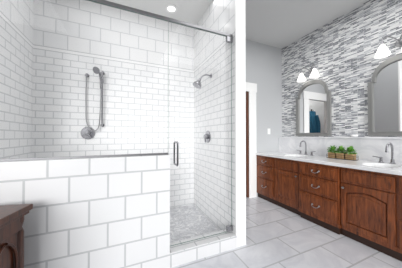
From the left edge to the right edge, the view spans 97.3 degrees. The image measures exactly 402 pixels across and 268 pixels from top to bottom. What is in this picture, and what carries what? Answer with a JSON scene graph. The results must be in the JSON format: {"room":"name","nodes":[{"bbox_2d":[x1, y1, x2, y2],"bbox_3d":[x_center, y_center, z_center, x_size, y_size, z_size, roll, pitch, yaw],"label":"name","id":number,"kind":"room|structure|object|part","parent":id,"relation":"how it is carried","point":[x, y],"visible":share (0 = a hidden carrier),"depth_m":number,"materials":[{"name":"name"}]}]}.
{"room":"bathroom","nodes":[
{"label":"bathroom","id":0,"kind":"room"},
{"bbox_2d":[0,0,33,158],"bbox_3d":[-1.862,-0.312,1.569,0.120,3.000,1.240,0,-1,-24],"label":"wall","id":1,"kind":"structure","parent":0,"point":[11,82],"depth_m":1.83,"materials":[{"name":"tile"}]},
{"bbox_2d":[0,154,169,267],"bbox_3d":[-0.948,0.685,1.363,1.400,1.000,0.150,0,-1,-24],"label":"wall","id":2,"kind":"structure","parent":0,"point":[103,212],"depth_m":1.34,"materials":[{"name":"tile"}]},
{"bbox_2d":[0,0,167,158],"bbox_3d":[-0.948,-0.440,1.377,1.395,1.248,0.009,0,-1,-24],"label":"glass panel","id":3,"kind":"object","parent":2,"relation":"on","point":[84,71],"visible":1,"depth_m":1.40,"materials":[{"name":"clear glass"}]},
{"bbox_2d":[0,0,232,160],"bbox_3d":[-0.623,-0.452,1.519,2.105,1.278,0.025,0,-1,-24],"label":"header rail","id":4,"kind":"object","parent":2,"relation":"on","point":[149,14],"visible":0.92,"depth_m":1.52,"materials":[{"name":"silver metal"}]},
{"bbox_2d":[32,0,193,207],"bbox_3d":[-1.113,-0.300,2.638,2.350,3.000,0.120,0,-1,-24],"label":"wall","id":5,"kind":"structure","parent":0,"point":[137,72],"depth_m":2.52,"materials":[{"name":"tile"}]},
{"bbox_2d":[81,127,94,138],"bbox_3d":[-1.512,-0.013,2.361,0.170,0.170,0.062,0,-1,-24],"label":"shower valve","id":6,"kind":"object","parent":5,"relation":"attached to","point":[89,134],"depth_m":2.37,"materials":[{"name":"silver metal"}]},
{"bbox_2d":[85,67,104,131],"bbox_3d":[-1.409,-0.450,2.324,0.235,0.836,0.222,0,-1,-24],"label":"shower","id":7,"kind":"object","parent":5,"relation":"attached to","point":[97,71],"depth_m":2.35,"materials":[{"name":"silver metal"}]},
{"bbox_2d":[194,0,234,232],"bbox_3d":[0.175,-0.302,2.473,0.117,3.000,1.215,0,-1,-24],"label":"wall","id":8,"kind":"structure","parent":0,"point":[218,15],"depth_m":2.29,"materials":[{"name":"tile"}]},
{"bbox_2d":[168,21,232,245],"bbox_3d":[0.020,-0.007,1.793,0.704,2.105,0.135,0,-1,-24],"label":"door","id":9,"kind":"structure","parent":8,"relation":"attached to","point":[207,137],"depth_m":1.82,"materials":[{"name":"clear glass"}]},
{"bbox_3d":[0.049,-0.007,1.805,0.642,2.101,0.135,0,-1,-24],"label":"glass door hardware","id":10,"kind":"part","parent":9,"relation":"part of","materials":[{"name":"clear glass"}]},
{"bbox_2d":[193,74,211,88],"bbox_3d":[0.017,-0.714,2.362,0.264,0.219,0.124,0,-1,-24],"label":"shower head","id":11,"kind":"object","parent":8,"relation":"attached to","point":[197,84],"depth_m":2.33},
{"bbox_2d":[204,131,210,142],"bbox_3d":[0.069,0.038,2.485,0.062,0.170,0.170,0,-1,-24],"label":"shower valve","id":12,"kind":"object","parent":8,"relation":"attached to","point":[206,135],"depth_m":2.46,"materials":[{"name":"silver metal"}]},
{"bbox_2d":[235,0,245,246],"bbox_3d":[0.423,-0.308,1.907,0.128,3.000,0.020,0,-1,-24],"label":"trim","id":13,"kind":"structure","parent":8,"relation":"attached to","point":[240,133],"depth_m":1.89,"materials":[{"name":"white paint"}]},
{"bbox_2d":[85,0,368,48],"bbox_3d":[0.331,-1.869,1.012,5.200,0.100,5.950,0,-1,-24],"label":"ceiling","id":14,"kind":"structure","parent":0,"point":[280,24],"depth_m":2.64,"materials":[{"name":"white paint"}]},
{"bbox_2d":[165,4,176,12],"bbox_3d":[-0.425,-1.795,2.541,0.170,0.012,0.170,0,-1,-24],"label":"recessed light","id":15,"kind":"object","parent":14,"relation":"in","point":[170,8],"visible":0.98,"depth_m":2.53,"materials":[{"name":"white"}]},
{"bbox_2d":[246,39,281,196],"bbox_3d":[0.834,-0.292,3.391,1.820,3.000,0.120,0,-1,-24],"label":"wall","id":16,"kind":"structure","parent":0,"point":[264,67],"depth_m":3.54,"materials":[{"name":"grey paint"}]},
{"bbox_2d":[246,91,248,196],"bbox_3d":[0.738,0.195,3.706,0.048,2.015,0.760,0,-1,-24],"label":"door leaf","id":17,"kind":"structure","parent":16,"relation":"in","point":[247,144],"depth_m":3.36,"materials":[{"name":"brown wood"}]},
{"bbox_2d":[246,82,256,197],"bbox_3d":[0.550,0.117,3.249,1.100,2.180,0.144,0,-1,-24],"label":"door frame","id":18,"kind":"structure","parent":16,"relation":"attached to","point":[251,88],"depth_m":3.36,"materials":[{"name":"white wood"}]},
{"bbox_2d":[172,197,401,267],"bbox_3d":[0.331,1.231,0.977,5.200,0.100,5.950,0,-1,-24],"label":"floor","id":19,"kind":"structure","parent":0,"point":[277,236],"depth_m":1.82,"materials":[{"name":"tile"}]},
{"bbox_2d":[0,204,32,267],"bbox_3d":[-1.178,0.805,0.667,0.392,0.745,0.840,0,-1,-10],"label":"base cabinet","id":20,"kind":"object","parent":19,"relation":"on","point":[11,237],"visible":1,"depth_m":1.01,"materials":[{"name":"brown wood"}]},
{"bbox_2d":[170,204,220,242],"bbox_3d":[-0.871,1.183,2.067,2.110,0.020,1.090,0,-1,-24],"label":"shower floor","id":21,"kind":"structure","parent":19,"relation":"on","point":[183,218],"depth_m":2.33,"materials":[{"name":"tile"}]},
{"bbox_2d":[170,230,236,267],"bbox_3d":[0.019,1.125,1.780,0.710,0.130,0.150,0,-1,-24],"label":"shower curb","id":22,"kind":"object","parent":19,"relation":"on","point":[191,251],"depth_m":1.72,"materials":[{"name":"tile"}]},
{"bbox_2d":[257,156,401,260],"bbox_3d":[1.771,0.793,2.432,0.651,0.810,2.356,0,-1,-24],"label":"bathroom vanity","id":23,"kind":"object","parent":19,"relation":"on","point":[359,199],"depth_m":2.07,"materials":[{"name":"brown wood"}]},
{"bbox_2d":[255,152,401,175],"bbox_3d":[1.787,0.367,2.438,0.619,0.039,2.368,0,-1,-24],"label":"countertop","id":24,"kind":"structure","parent":23,"relation":"on","point":[286,155],"depth_m":2.26,"materials":[{"name":"white stone"}]},
{"bbox_2d":[295,140,314,155],"bbox_3d":[1.730,0.230,2.991,0.175,0.245,0.352,0,-1,-24],"label":"faucet","id":25,"kind":"object","parent":24,"relation":"on","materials":[{"name":"silver metal"}]},
{"bbox_2d":[326,145,356,160],"bbox_3d":[1.958,0.252,2.479,0.180,0.191,0.389,0,-1,-24],"label":"potted plants","id":26,"kind":"object","parent":24,"relation":"on","point":[334,152],"visible":1,"depth_m":2.45,"materials":[{"name":"green plant"}]},
{"bbox_2d":[326,153,356,160],"bbox_3d":[1.962,0.319,2.474,0.105,0.057,0.345,0,-1,-24],"label":"planter box","id":27,"kind":"object","parent":24,"relation":"on","point":[345,156],"depth_m":2.43,"materials":[{"name":"brown wood"}]},
{"bbox_2d":[371,144,401,163],"bbox_3d":[2.155,0.219,2.019,0.175,0.245,0.352,0,-1,-24],"label":"faucet","id":28,"kind":"object","parent":24,"relation":"on","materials":[{"name":"silver metal"}]},
{"bbox_2d":[282,0,401,136],"bbox_3d":[2.521,-0.308,1.951,0.120,3.000,5.950,0,-1,-24],"label":"wall","id":29,"kind":"structure","parent":0,"point":[340,52],"depth_m":2.63,"materials":[{"name":"grey tile"}]},
{"bbox_2d":[297,64,319,81],"bbox_3d":[1.865,-1.061,3.064,0.198,0.227,0.384,0,-1,-24],"label":"sconce","id":30,"kind":"object","parent":29,"relation":"attached to","point":[314,73],"visible":1,"depth_m":3.06,"materials":[{"name":"white glass"}]},
{"bbox_3d":[1.889,-1.103,3.075,0.146,0.142,0.278,0,-1,-24],"label":"arm","id":31,"kind":"part","parent":30,"relation":"part of"},
{"bbox_2d":[296,80,331,135],"bbox_3d":[1.936,-0.453,3.088,0.041,0.965,0.610,0,-1,-24],"label":"mirror","id":32,"kind":"object","parent":29,"relation":"attached to","point":[313,110],"visible":1,"depth_m":3.05,"materials":[{"name":"silver metal"}]},
{"bbox_2d":[368,54,401,135],"bbox_3d":[2.369,-0.464,2.099,0.041,0.965,0.610,0,-1,-24],"label":"mirror","id":33,"kind":"object","parent":29,"relation":"attached to","point":[385,102],"visible":0.98,"depth_m":2.22,"materials":[{"name":"silver metal"}]},
{"bbox_2d":[374,34,401,57],"bbox_3d":[2.297,-1.072,2.074,0.198,0.227,0.384,0,-1,-24],"label":"sconce","id":34,"kind":"object","parent":29,"relation":"attached to","point":[382,51],"visible":1,"depth_m":2.14,"materials":[{"name":"white glass"}]},
{"bbox_3d":[2.321,-1.115,2.085,0.146,0.142,0.278,0,-1,-24],"label":"arm","id":35,"kind":"part","parent":34,"relation":"part of"}
]}

